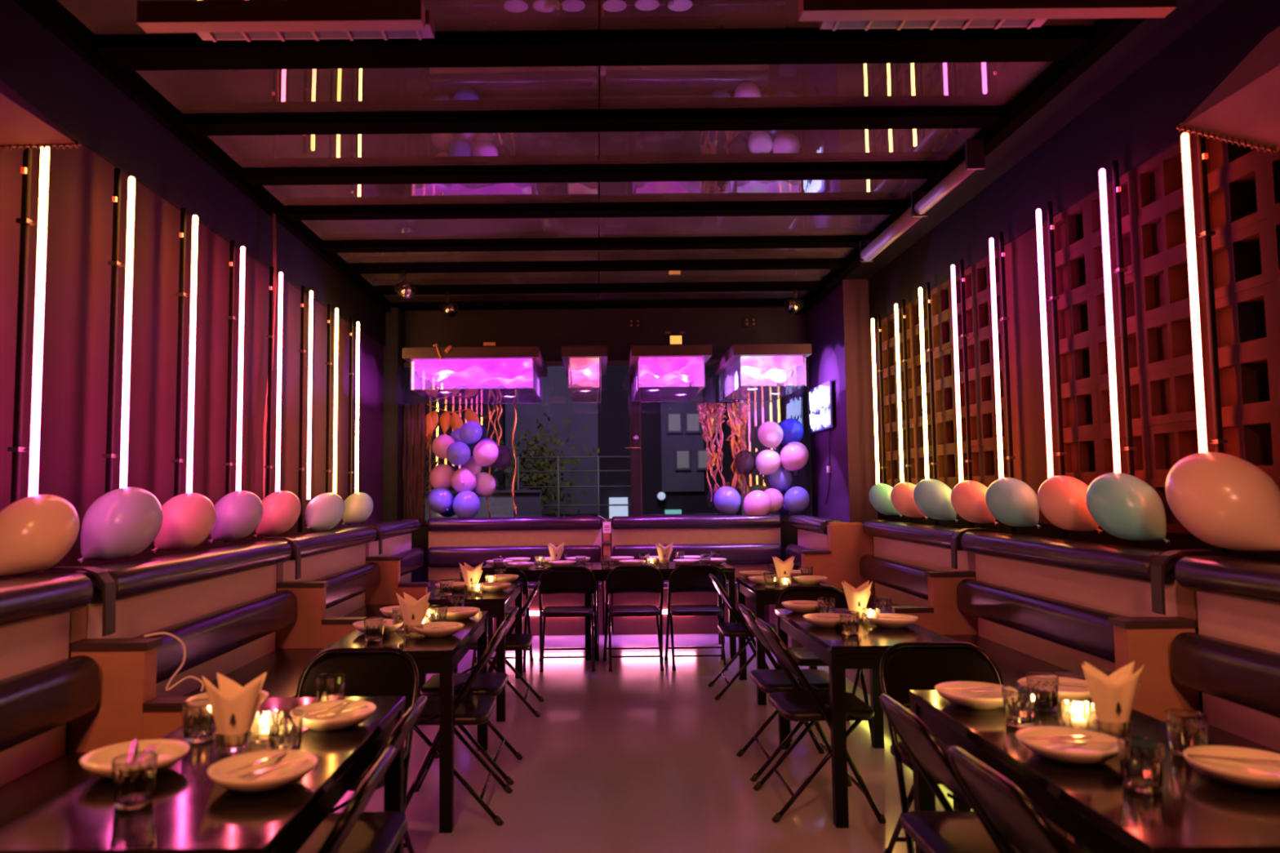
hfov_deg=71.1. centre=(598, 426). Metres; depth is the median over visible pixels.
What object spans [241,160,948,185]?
beam
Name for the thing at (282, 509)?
balloon
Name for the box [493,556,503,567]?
tumbler
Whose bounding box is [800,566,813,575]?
tumbler
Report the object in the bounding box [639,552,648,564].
tumbler
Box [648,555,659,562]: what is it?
plate
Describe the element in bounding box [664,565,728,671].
folding chair
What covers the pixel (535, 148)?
ceiling panel
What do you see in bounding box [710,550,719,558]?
tumbler
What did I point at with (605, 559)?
tumbler
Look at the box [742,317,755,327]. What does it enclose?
junction box
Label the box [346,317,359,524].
tube
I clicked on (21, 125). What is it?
awning
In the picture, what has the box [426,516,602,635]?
banquette
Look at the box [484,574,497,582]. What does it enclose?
candle
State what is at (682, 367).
pendant light
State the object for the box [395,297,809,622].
wall
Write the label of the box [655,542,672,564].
napkin
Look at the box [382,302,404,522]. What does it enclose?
pillar
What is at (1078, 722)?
candle
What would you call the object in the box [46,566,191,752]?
divider
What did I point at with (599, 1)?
ridge
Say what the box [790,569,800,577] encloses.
plate
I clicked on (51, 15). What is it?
beam
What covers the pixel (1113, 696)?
napkin
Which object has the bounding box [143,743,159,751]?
fork
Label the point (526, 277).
ceiling panel
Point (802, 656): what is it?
folding chair
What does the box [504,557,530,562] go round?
plate
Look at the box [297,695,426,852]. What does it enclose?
folding chair
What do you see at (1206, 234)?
tube
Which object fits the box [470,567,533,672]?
folding chair
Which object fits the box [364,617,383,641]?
tumbler
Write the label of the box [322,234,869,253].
beam
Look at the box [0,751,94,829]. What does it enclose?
seat cushion
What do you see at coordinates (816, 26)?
ceiling
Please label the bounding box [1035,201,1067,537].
tube
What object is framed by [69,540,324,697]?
banquette
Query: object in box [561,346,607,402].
pendant light
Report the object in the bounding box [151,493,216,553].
balloon
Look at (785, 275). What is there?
ceiling panel
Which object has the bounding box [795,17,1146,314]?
beam
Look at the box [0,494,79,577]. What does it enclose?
balloon
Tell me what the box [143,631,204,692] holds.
loose cable
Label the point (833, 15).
air conditioner
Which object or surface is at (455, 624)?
fork
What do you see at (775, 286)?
beam
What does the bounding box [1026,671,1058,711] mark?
tumbler
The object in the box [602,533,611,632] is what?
divider
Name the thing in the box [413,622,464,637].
plate
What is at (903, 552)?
banquette
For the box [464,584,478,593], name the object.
napkin holder
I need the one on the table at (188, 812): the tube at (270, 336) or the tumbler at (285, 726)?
the tumbler at (285, 726)
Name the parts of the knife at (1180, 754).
handle, blade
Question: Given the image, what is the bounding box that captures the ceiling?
[177,26,979,261]
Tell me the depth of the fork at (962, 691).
2.78 m
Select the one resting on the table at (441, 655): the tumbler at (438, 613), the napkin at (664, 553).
the tumbler at (438, 613)
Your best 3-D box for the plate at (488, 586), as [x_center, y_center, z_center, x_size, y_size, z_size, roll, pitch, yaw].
[-0.717,1.103,6.126,0.244,0.048,0.244,-1,-4,0]
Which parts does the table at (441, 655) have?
leg, leg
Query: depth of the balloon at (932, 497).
6.31 m
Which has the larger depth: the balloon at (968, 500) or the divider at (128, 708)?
the balloon at (968, 500)
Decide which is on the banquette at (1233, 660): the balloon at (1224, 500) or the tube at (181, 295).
the balloon at (1224, 500)
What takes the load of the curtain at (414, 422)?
attached to the pillar at (393, 369)
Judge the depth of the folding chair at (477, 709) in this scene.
3.95 m
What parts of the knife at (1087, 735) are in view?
blade, handle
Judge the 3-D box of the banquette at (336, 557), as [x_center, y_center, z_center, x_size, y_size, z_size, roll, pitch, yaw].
[-1.841,1.345,6.461,0.922,1.165,1.960,-1,-4,0]
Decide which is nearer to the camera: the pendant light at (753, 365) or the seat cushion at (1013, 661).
the seat cushion at (1013, 661)
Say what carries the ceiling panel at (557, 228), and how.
attached to the beam at (848, 206)
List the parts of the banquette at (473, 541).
panel, panel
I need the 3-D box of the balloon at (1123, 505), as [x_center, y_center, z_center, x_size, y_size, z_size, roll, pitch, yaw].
[2.413,0.371,4.096,0.291,0.322,0.303,-1,-4,0]
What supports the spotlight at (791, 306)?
hanging from the beam at (775, 286)
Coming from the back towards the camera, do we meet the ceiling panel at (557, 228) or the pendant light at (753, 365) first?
the pendant light at (753, 365)
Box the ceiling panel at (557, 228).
[300,217,598,240]
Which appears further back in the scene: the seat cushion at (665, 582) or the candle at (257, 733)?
the seat cushion at (665, 582)
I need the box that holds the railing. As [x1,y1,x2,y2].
[516,455,631,516]
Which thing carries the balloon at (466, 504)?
on the banquette at (473, 541)
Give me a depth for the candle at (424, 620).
4.63 m
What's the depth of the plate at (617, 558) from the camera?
8.37 m
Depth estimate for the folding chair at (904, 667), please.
3.50 m
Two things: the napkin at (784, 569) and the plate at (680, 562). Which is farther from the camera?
the plate at (680, 562)
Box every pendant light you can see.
[402,346,547,404]
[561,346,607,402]
[626,344,712,401]
[712,343,811,400]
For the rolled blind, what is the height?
0.175 m
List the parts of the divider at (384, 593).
panel, tall panel, panel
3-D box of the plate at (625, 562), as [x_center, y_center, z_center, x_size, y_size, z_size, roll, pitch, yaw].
[0.304,1.225,8.000,0.244,0.048,0.244,-1,-4,0]
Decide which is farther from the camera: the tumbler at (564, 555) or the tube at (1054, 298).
the tumbler at (564, 555)
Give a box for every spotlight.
[394,270,415,298]
[438,291,458,317]
[784,288,804,314]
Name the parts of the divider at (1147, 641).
panel, tall panel, panel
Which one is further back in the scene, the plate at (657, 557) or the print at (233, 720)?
the plate at (657, 557)
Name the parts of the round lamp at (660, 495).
lamp glass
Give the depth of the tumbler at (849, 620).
4.15 m
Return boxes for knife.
[128,737,137,753]
[226,751,288,773]
[306,702,350,715]
[938,687,995,689]
[1016,680,1087,684]
[1021,734,1092,739]
[1179,753,1279,763]
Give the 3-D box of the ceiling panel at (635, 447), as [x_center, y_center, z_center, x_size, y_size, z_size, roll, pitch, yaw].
[0.110,0.166,9.951,4.550,1.810,0.105,-1,-4,0]
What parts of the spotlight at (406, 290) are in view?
stem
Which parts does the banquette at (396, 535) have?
panel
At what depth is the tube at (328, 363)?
7.32 m
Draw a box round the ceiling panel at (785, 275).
[599,269,831,283]
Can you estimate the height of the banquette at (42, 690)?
1.165 m
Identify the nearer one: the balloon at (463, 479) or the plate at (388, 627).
the plate at (388, 627)
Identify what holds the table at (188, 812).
on the floor
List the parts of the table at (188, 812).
leg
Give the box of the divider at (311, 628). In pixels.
[250,537,366,649]
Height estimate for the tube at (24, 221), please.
1.690 m
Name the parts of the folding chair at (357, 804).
backrest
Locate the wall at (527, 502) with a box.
[408,489,541,519]
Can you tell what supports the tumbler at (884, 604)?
on the table at (866, 649)
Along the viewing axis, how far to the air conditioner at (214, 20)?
3.11 m
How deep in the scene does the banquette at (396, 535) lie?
8.52 m
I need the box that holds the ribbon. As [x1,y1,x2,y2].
[485,403,516,517]
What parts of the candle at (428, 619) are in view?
glass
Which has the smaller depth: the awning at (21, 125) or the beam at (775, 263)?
the awning at (21, 125)
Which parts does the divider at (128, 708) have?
panel, tall panel, panel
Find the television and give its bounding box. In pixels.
[808,380,832,433]
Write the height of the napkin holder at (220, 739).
0.054 m
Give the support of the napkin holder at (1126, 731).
on the table at (1194, 811)
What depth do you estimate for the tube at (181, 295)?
4.73 m
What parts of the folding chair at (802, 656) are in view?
seat, backrest, leg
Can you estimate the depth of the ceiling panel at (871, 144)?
5.41 m
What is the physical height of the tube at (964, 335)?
1.890 m
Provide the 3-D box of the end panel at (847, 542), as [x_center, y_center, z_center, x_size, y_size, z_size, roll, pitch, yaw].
[2.081,1.413,7.792,0.615,1.140,0.145,-1,-4,0]
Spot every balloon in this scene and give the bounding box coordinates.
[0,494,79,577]
[76,487,163,564]
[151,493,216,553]
[208,490,262,543]
[253,490,301,537]
[304,492,345,531]
[341,492,373,525]
[427,486,453,512]
[429,464,454,488]
[431,434,454,458]
[439,497,455,517]
[446,441,471,466]
[450,428,462,442]
[450,467,477,493]
[453,490,479,518]
[459,421,482,444]
[460,456,481,475]
[472,440,498,466]
[473,472,495,497]
[479,438,497,445]
[493,444,512,472]
[713,486,741,515]
[734,449,755,477]
[743,490,771,515]
[755,448,781,475]
[757,421,783,449]
[764,488,783,515]
[767,465,792,491]
[777,503,789,515]
[779,418,804,446]
[780,441,808,471]
[783,486,809,514]
[868,483,902,516]
[890,482,928,519]
[913,478,958,522]
[951,480,998,524]
[985,477,1041,528]
[1036,475,1102,533]
[1085,472,1170,544]
[1164,452,1279,551]
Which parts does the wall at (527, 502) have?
wall panel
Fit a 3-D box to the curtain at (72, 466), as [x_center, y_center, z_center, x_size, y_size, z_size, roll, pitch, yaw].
[-2.399,-0.135,3.418,0.150,3.700,13.200,-1,-4,0]
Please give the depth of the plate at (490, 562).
8.09 m
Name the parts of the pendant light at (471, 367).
panel, lid, panel, panel, panel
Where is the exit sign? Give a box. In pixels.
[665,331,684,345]
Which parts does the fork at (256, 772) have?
handle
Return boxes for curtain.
[0,134,383,753]
[402,403,439,524]
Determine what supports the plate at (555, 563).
on the table at (532, 573)
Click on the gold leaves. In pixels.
(455, 420)
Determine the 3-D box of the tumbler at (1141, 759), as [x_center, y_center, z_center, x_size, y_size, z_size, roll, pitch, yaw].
[1.228,0.766,2.020,0.091,0.102,0.091,3,-6,-43]
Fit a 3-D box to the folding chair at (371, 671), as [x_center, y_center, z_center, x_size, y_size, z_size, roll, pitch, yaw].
[-0.936,1.285,3.306,0.514,0.842,0.492,-1,-4,2]
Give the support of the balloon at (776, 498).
attached to the balloon at (783, 511)
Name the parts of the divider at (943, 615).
panel, tall panel, panel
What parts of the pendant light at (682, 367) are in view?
panel, panel, lid, panel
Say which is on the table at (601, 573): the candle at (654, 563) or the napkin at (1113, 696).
the candle at (654, 563)
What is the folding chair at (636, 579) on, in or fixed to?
on the floor
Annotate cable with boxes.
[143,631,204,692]
[262,213,276,541]
[825,428,831,504]
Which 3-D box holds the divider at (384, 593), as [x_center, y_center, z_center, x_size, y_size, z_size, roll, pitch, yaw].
[-1.767,1.410,7.497,0.692,1.180,0.099,-1,-4,0]
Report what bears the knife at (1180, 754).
on the plate at (1239, 775)
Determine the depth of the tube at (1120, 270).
4.39 m
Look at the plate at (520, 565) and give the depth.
7.82 m
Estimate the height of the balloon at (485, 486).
0.269 m
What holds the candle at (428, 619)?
on the table at (441, 655)
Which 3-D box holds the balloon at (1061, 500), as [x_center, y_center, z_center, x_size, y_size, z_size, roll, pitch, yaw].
[2.413,0.398,4.594,0.268,0.293,0.277,-1,-4,0]
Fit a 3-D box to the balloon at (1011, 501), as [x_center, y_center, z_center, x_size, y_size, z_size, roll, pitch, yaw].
[2.413,0.444,5.213,0.273,0.295,0.280,-1,-4,0]
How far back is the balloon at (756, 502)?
9.41 m
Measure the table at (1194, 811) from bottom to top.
0.765 m
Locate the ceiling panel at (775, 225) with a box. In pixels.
[599,214,890,237]
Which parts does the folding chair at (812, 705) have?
backrest, leg, leg, seat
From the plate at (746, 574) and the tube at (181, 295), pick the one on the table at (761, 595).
the plate at (746, 574)
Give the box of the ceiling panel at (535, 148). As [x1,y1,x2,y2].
[206,132,598,168]
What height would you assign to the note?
0.164 m
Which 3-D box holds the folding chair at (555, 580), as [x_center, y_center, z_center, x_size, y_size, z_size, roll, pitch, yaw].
[-0.252,1.567,7.399,0.514,0.842,0.492,-1,-4,0]
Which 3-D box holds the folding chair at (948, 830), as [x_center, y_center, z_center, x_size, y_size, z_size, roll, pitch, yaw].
[1.082,1.209,2.521,0.492,0.842,0.514,-1,-4,0]
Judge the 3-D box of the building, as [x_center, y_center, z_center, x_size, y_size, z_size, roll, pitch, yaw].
[-0.030,-1.786,17.269,24.000,9.100,0.600,-1,-4,0]
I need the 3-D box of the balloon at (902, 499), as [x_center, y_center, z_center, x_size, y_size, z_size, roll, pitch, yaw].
[2.413,0.575,6.947,0.257,0.286,0.268,-1,-4,0]
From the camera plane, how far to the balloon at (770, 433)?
9.62 m
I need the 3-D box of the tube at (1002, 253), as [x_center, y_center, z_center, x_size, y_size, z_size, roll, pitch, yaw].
[2.560,-0.290,5.648,0.097,1.905,0.050,-1,-4,11]
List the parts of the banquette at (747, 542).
panel, panel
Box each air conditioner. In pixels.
[136,0,435,42]
[798,0,1177,31]
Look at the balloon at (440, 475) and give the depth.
9.63 m
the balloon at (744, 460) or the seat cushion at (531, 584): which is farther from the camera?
the balloon at (744, 460)
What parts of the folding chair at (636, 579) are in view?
leg, seat, backrest, leg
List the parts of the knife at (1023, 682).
blade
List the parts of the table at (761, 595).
leg, leg, leg, leg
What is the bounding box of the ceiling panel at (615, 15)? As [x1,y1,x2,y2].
[600,0,1098,30]
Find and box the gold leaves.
[421,404,479,452]
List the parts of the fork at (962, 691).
handle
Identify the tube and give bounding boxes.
[7,146,49,503]
[102,168,135,493]
[171,208,198,497]
[222,240,245,542]
[264,266,283,537]
[297,285,313,532]
[324,303,338,493]
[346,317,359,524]
[871,314,887,519]
[894,299,912,521]
[918,282,938,524]
[951,259,973,528]
[989,231,1016,532]
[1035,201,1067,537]
[1098,160,1138,544]
[1181,132,1230,554]
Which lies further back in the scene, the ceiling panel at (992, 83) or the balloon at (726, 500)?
the balloon at (726, 500)
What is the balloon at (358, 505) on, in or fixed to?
on the banquette at (396, 535)
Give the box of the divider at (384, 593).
[346,524,430,604]
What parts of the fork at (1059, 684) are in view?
handle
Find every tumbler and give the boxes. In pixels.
[111,751,157,810]
[182,698,215,742]
[267,709,303,750]
[315,672,345,702]
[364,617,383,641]
[391,608,404,631]
[429,604,447,622]
[439,579,453,595]
[448,594,464,607]
[459,572,464,582]
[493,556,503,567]
[494,565,506,574]
[534,555,544,568]
[560,551,567,560]
[575,555,586,567]
[600,555,610,567]
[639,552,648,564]
[674,551,684,559]
[700,554,711,565]
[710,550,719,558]
[763,572,777,588]
[768,563,776,572]
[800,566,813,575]
[817,596,835,613]
[839,610,859,635]
[873,597,891,613]
[1001,685,1036,728]
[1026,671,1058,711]
[1116,736,1164,793]
[1165,709,1208,757]
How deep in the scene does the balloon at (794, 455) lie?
9.56 m
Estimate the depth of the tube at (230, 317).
5.37 m
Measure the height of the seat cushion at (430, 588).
0.063 m
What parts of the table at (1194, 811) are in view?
leg, leg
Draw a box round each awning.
[0,79,81,151]
[1176,26,1279,154]
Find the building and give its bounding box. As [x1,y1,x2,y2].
[336,239,811,518]
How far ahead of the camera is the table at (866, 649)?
3.98 m
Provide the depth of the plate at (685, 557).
8.33 m
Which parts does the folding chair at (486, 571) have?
leg, backrest, seat, leg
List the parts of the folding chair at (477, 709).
leg, seat, leg, backrest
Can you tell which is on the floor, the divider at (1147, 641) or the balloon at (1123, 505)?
the divider at (1147, 641)
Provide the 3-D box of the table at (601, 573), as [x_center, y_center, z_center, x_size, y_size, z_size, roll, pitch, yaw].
[0.563,1.634,8.045,1.235,0.765,0.760,-1,-4,0]
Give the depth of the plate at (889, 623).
4.33 m
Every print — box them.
[229,713,235,725]
[1115,702,1122,714]
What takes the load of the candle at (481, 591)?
on the table at (497, 603)
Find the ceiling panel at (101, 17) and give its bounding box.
[57,0,598,35]
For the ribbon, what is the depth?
9.93 m
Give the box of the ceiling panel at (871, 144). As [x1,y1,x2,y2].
[600,128,982,164]
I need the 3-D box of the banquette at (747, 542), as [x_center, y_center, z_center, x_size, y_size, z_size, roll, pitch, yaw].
[1.036,1.520,9.345,1.785,1.165,0.861,-1,-4,0]
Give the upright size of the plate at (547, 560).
0.048 m
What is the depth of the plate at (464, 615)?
4.75 m
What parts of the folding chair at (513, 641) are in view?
seat, leg, frame, leg, backrest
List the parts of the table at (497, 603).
leg, leg, leg, leg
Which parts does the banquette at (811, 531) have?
panel, panel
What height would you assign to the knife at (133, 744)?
0.013 m
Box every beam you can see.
[12,0,395,312]
[94,25,1093,71]
[182,104,1007,136]
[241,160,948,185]
[284,199,906,220]
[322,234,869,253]
[347,257,844,274]
[372,280,820,294]
[391,297,801,311]
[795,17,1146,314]
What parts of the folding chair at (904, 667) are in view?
leg, seat, backrest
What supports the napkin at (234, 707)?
in the napkin holder at (220, 739)
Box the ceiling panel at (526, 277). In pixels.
[360,271,598,285]
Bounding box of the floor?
[333,621,973,852]
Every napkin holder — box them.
[214,728,253,755]
[403,622,423,636]
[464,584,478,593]
[658,560,669,565]
[1092,715,1131,738]
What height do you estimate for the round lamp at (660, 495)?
0.180 m
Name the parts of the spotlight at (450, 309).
stem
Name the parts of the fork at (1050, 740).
handle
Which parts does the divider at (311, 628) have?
panel, tall panel, panel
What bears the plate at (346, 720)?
on the table at (188, 812)
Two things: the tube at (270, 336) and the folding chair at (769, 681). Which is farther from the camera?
the tube at (270, 336)
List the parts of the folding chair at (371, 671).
backrest, seat, leg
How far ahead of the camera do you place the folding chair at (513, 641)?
5.78 m
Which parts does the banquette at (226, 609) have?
panel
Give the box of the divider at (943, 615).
[891,528,998,635]
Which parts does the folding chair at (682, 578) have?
leg, seat, backrest, leg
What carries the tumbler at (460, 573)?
on the table at (497, 603)
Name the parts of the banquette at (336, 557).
panel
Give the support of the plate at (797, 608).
on the table at (866, 649)
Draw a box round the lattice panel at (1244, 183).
[880,133,1279,534]
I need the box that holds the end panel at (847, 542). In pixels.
[799,522,874,647]
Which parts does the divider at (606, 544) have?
panel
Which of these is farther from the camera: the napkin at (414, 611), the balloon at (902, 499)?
the balloon at (902, 499)
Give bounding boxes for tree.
[493,403,608,517]
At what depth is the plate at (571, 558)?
8.35 m
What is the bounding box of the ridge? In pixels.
[589,0,627,299]
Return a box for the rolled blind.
[859,139,985,262]
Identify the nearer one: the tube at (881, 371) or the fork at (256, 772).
the fork at (256, 772)
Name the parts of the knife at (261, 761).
blade, handle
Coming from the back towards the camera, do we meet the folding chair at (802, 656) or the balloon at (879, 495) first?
the balloon at (879, 495)
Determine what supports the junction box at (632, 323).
attached to the wall at (548, 330)
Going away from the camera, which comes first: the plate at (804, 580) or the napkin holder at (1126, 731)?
the napkin holder at (1126, 731)
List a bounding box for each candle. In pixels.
[251,709,275,744]
[422,615,431,623]
[423,607,430,622]
[471,582,484,595]
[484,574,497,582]
[646,556,656,566]
[778,576,791,588]
[862,607,879,624]
[1061,699,1095,730]
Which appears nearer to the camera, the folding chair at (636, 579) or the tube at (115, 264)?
the tube at (115, 264)
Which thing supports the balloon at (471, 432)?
attached to the balloon at (455, 434)
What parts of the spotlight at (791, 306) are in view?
stem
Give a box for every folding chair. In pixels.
[295,647,418,852]
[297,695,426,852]
[317,744,395,852]
[405,620,512,826]
[420,605,523,785]
[469,581,544,717]
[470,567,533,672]
[537,566,599,672]
[603,565,664,671]
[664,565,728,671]
[707,573,776,700]
[736,603,848,782]
[753,617,885,823]
[775,586,871,742]
[879,641,1004,852]
[879,693,1086,852]
[946,745,1070,852]
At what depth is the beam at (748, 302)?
9.74 m
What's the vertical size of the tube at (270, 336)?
1.822 m
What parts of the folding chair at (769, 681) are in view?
backrest, leg, frame, seat, leg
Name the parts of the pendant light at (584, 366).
panel, lid, panel, panel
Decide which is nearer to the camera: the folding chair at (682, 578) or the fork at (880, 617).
the fork at (880, 617)
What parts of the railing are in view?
post, post, rail, rail, rail, rail, post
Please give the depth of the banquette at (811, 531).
8.62 m
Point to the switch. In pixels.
(828, 468)
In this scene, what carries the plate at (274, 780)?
on the table at (188, 812)
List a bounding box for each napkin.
[201,671,266,747]
[395,591,430,632]
[458,562,483,591]
[546,542,564,560]
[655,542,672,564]
[772,555,795,582]
[841,580,872,618]
[1081,661,1144,735]
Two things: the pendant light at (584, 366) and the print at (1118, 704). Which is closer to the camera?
the print at (1118, 704)
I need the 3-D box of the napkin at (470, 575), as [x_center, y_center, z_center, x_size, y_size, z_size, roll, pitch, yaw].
[-0.857,1.011,6.023,0.162,0.190,0.073,-1,-4,3]
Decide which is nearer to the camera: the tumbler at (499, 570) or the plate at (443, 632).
the plate at (443, 632)
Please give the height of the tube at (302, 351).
1.839 m
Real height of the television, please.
0.480 m
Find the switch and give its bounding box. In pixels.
[826,466,831,472]
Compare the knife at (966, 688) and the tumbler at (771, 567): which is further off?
the tumbler at (771, 567)
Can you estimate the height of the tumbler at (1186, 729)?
0.102 m
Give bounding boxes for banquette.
[0,573,99,829]
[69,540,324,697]
[271,526,399,617]
[360,519,436,592]
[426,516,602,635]
[611,515,782,635]
[768,515,843,647]
[845,520,977,695]
[906,531,1191,838]
[1164,555,1279,754]
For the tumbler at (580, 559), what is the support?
on the table at (532, 573)
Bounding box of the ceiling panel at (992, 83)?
[600,62,1053,109]
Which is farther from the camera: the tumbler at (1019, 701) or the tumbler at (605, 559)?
the tumbler at (605, 559)
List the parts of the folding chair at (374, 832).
seat, frame, backrest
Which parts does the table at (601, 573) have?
leg, leg, leg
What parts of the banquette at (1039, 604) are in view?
panel, panel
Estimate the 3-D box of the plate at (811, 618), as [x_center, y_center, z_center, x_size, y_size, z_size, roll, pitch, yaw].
[1.137,0.964,4.426,0.244,0.048,0.244,-1,-4,0]
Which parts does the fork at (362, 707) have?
handle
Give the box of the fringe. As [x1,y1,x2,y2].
[696,402,751,503]
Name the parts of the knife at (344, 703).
blade, handle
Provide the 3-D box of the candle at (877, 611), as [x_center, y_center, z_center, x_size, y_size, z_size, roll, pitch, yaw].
[1.371,0.953,4.495,0.085,0.075,0.085,-1,-4,0]
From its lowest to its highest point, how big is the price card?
0.175 m
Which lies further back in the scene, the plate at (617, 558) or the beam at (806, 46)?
the plate at (617, 558)
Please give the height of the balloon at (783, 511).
0.175 m
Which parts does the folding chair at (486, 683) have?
seat, leg, frame, leg, backrest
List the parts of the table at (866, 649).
leg, leg, leg, leg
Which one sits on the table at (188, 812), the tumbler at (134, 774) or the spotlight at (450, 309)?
the tumbler at (134, 774)
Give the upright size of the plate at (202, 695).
0.048 m
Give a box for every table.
[0,696,405,852]
[318,611,488,832]
[416,577,522,721]
[476,562,591,661]
[591,561,736,659]
[736,577,845,705]
[775,608,970,827]
[909,689,1279,852]
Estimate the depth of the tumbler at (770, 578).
6.12 m
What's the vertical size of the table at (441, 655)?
0.765 m
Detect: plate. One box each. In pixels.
[79,738,190,779]
[185,689,269,704]
[207,749,317,793]
[293,699,376,731]
[352,618,404,634]
[379,605,399,617]
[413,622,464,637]
[435,581,464,591]
[446,606,479,620]
[477,582,511,591]
[485,560,512,566]
[487,573,519,582]
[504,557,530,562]
[506,561,534,568]
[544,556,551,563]
[549,560,576,566]
[564,556,590,563]
[610,555,634,562]
[618,560,645,566]
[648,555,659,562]
[672,559,700,565]
[684,555,700,559]
[699,557,726,564]
[738,570,770,578]
[747,575,778,584]
[781,600,818,613]
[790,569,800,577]
[792,575,827,584]
[802,613,840,627]
[866,613,918,628]
[934,681,1003,709]
[1015,725,1119,765]
[1017,676,1091,703]
[1182,745,1279,791]
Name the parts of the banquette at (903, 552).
panel, panel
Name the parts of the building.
wall panel, wall panel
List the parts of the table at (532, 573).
leg, leg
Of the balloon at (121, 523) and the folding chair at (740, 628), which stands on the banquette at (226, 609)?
the balloon at (121, 523)
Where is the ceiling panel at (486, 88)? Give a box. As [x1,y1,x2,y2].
[135,66,598,113]
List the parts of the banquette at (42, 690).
panel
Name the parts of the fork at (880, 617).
handle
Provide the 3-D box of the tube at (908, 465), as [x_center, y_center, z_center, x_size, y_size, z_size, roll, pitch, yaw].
[2.560,-0.141,7.482,0.097,1.865,0.050,-1,-4,11]
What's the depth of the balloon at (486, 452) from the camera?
9.52 m
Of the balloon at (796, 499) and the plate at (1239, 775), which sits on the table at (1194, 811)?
the plate at (1239, 775)
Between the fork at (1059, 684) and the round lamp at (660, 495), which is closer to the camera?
the fork at (1059, 684)
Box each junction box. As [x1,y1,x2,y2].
[627,319,639,328]
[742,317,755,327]
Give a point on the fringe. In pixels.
(738, 426)
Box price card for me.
[598,515,610,533]
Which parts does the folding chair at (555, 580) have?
leg, backrest, seat, leg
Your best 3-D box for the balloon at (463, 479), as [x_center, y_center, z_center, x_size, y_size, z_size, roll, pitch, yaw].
[-1.447,0.583,9.623,0.284,0.280,0.288,-4,-5,38]
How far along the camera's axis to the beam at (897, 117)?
4.86 m
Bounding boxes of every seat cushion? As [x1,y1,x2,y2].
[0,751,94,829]
[182,648,324,697]
[342,604,399,617]
[426,580,602,590]
[427,585,436,592]
[663,577,737,588]
[866,595,899,613]
[942,634,1071,685]
[1164,721,1279,754]
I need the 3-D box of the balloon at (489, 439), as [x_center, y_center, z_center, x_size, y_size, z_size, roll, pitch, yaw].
[-1.230,0.247,9.853,0.237,0.234,0.238,-3,-5,28]
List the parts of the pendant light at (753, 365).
panel, lid, panel, panel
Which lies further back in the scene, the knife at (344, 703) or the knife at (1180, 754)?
the knife at (344, 703)
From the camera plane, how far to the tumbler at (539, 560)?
7.90 m
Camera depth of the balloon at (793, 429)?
9.74 m
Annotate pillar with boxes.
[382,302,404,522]
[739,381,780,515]
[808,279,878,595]
[874,322,883,483]
[1004,220,1059,524]
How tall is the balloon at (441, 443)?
0.263 m
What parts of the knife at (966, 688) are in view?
blade, handle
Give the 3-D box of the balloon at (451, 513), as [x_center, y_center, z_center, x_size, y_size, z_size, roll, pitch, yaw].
[-1.655,0.880,9.819,0.236,0.234,0.238,1,-4,-16]
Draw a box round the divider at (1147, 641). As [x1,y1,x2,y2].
[1053,549,1230,843]
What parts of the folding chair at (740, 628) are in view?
backrest, leg, leg, frame, seat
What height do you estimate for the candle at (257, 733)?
0.075 m
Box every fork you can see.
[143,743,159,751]
[236,758,308,777]
[315,706,368,718]
[429,624,458,628]
[449,608,475,612]
[816,616,839,617]
[880,617,918,618]
[958,689,1001,693]
[1047,739,1117,744]
[1058,684,1088,688]
[1212,758,1279,767]
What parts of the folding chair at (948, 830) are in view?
backrest, frame, seat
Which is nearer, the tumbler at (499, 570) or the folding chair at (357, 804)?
the folding chair at (357, 804)
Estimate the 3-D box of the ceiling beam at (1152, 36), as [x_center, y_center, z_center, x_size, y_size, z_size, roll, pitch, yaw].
[2.559,-1.841,3.539,0.560,0.100,13.200,-1,-4,0]
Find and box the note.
[432,342,495,359]
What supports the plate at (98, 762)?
on the table at (188, 812)
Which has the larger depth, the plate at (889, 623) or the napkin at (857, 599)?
the napkin at (857, 599)
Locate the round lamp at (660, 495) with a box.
[656,491,666,501]
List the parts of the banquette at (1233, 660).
panel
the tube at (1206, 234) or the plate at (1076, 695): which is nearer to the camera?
the plate at (1076, 695)
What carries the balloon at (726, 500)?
on the banquette at (747, 542)

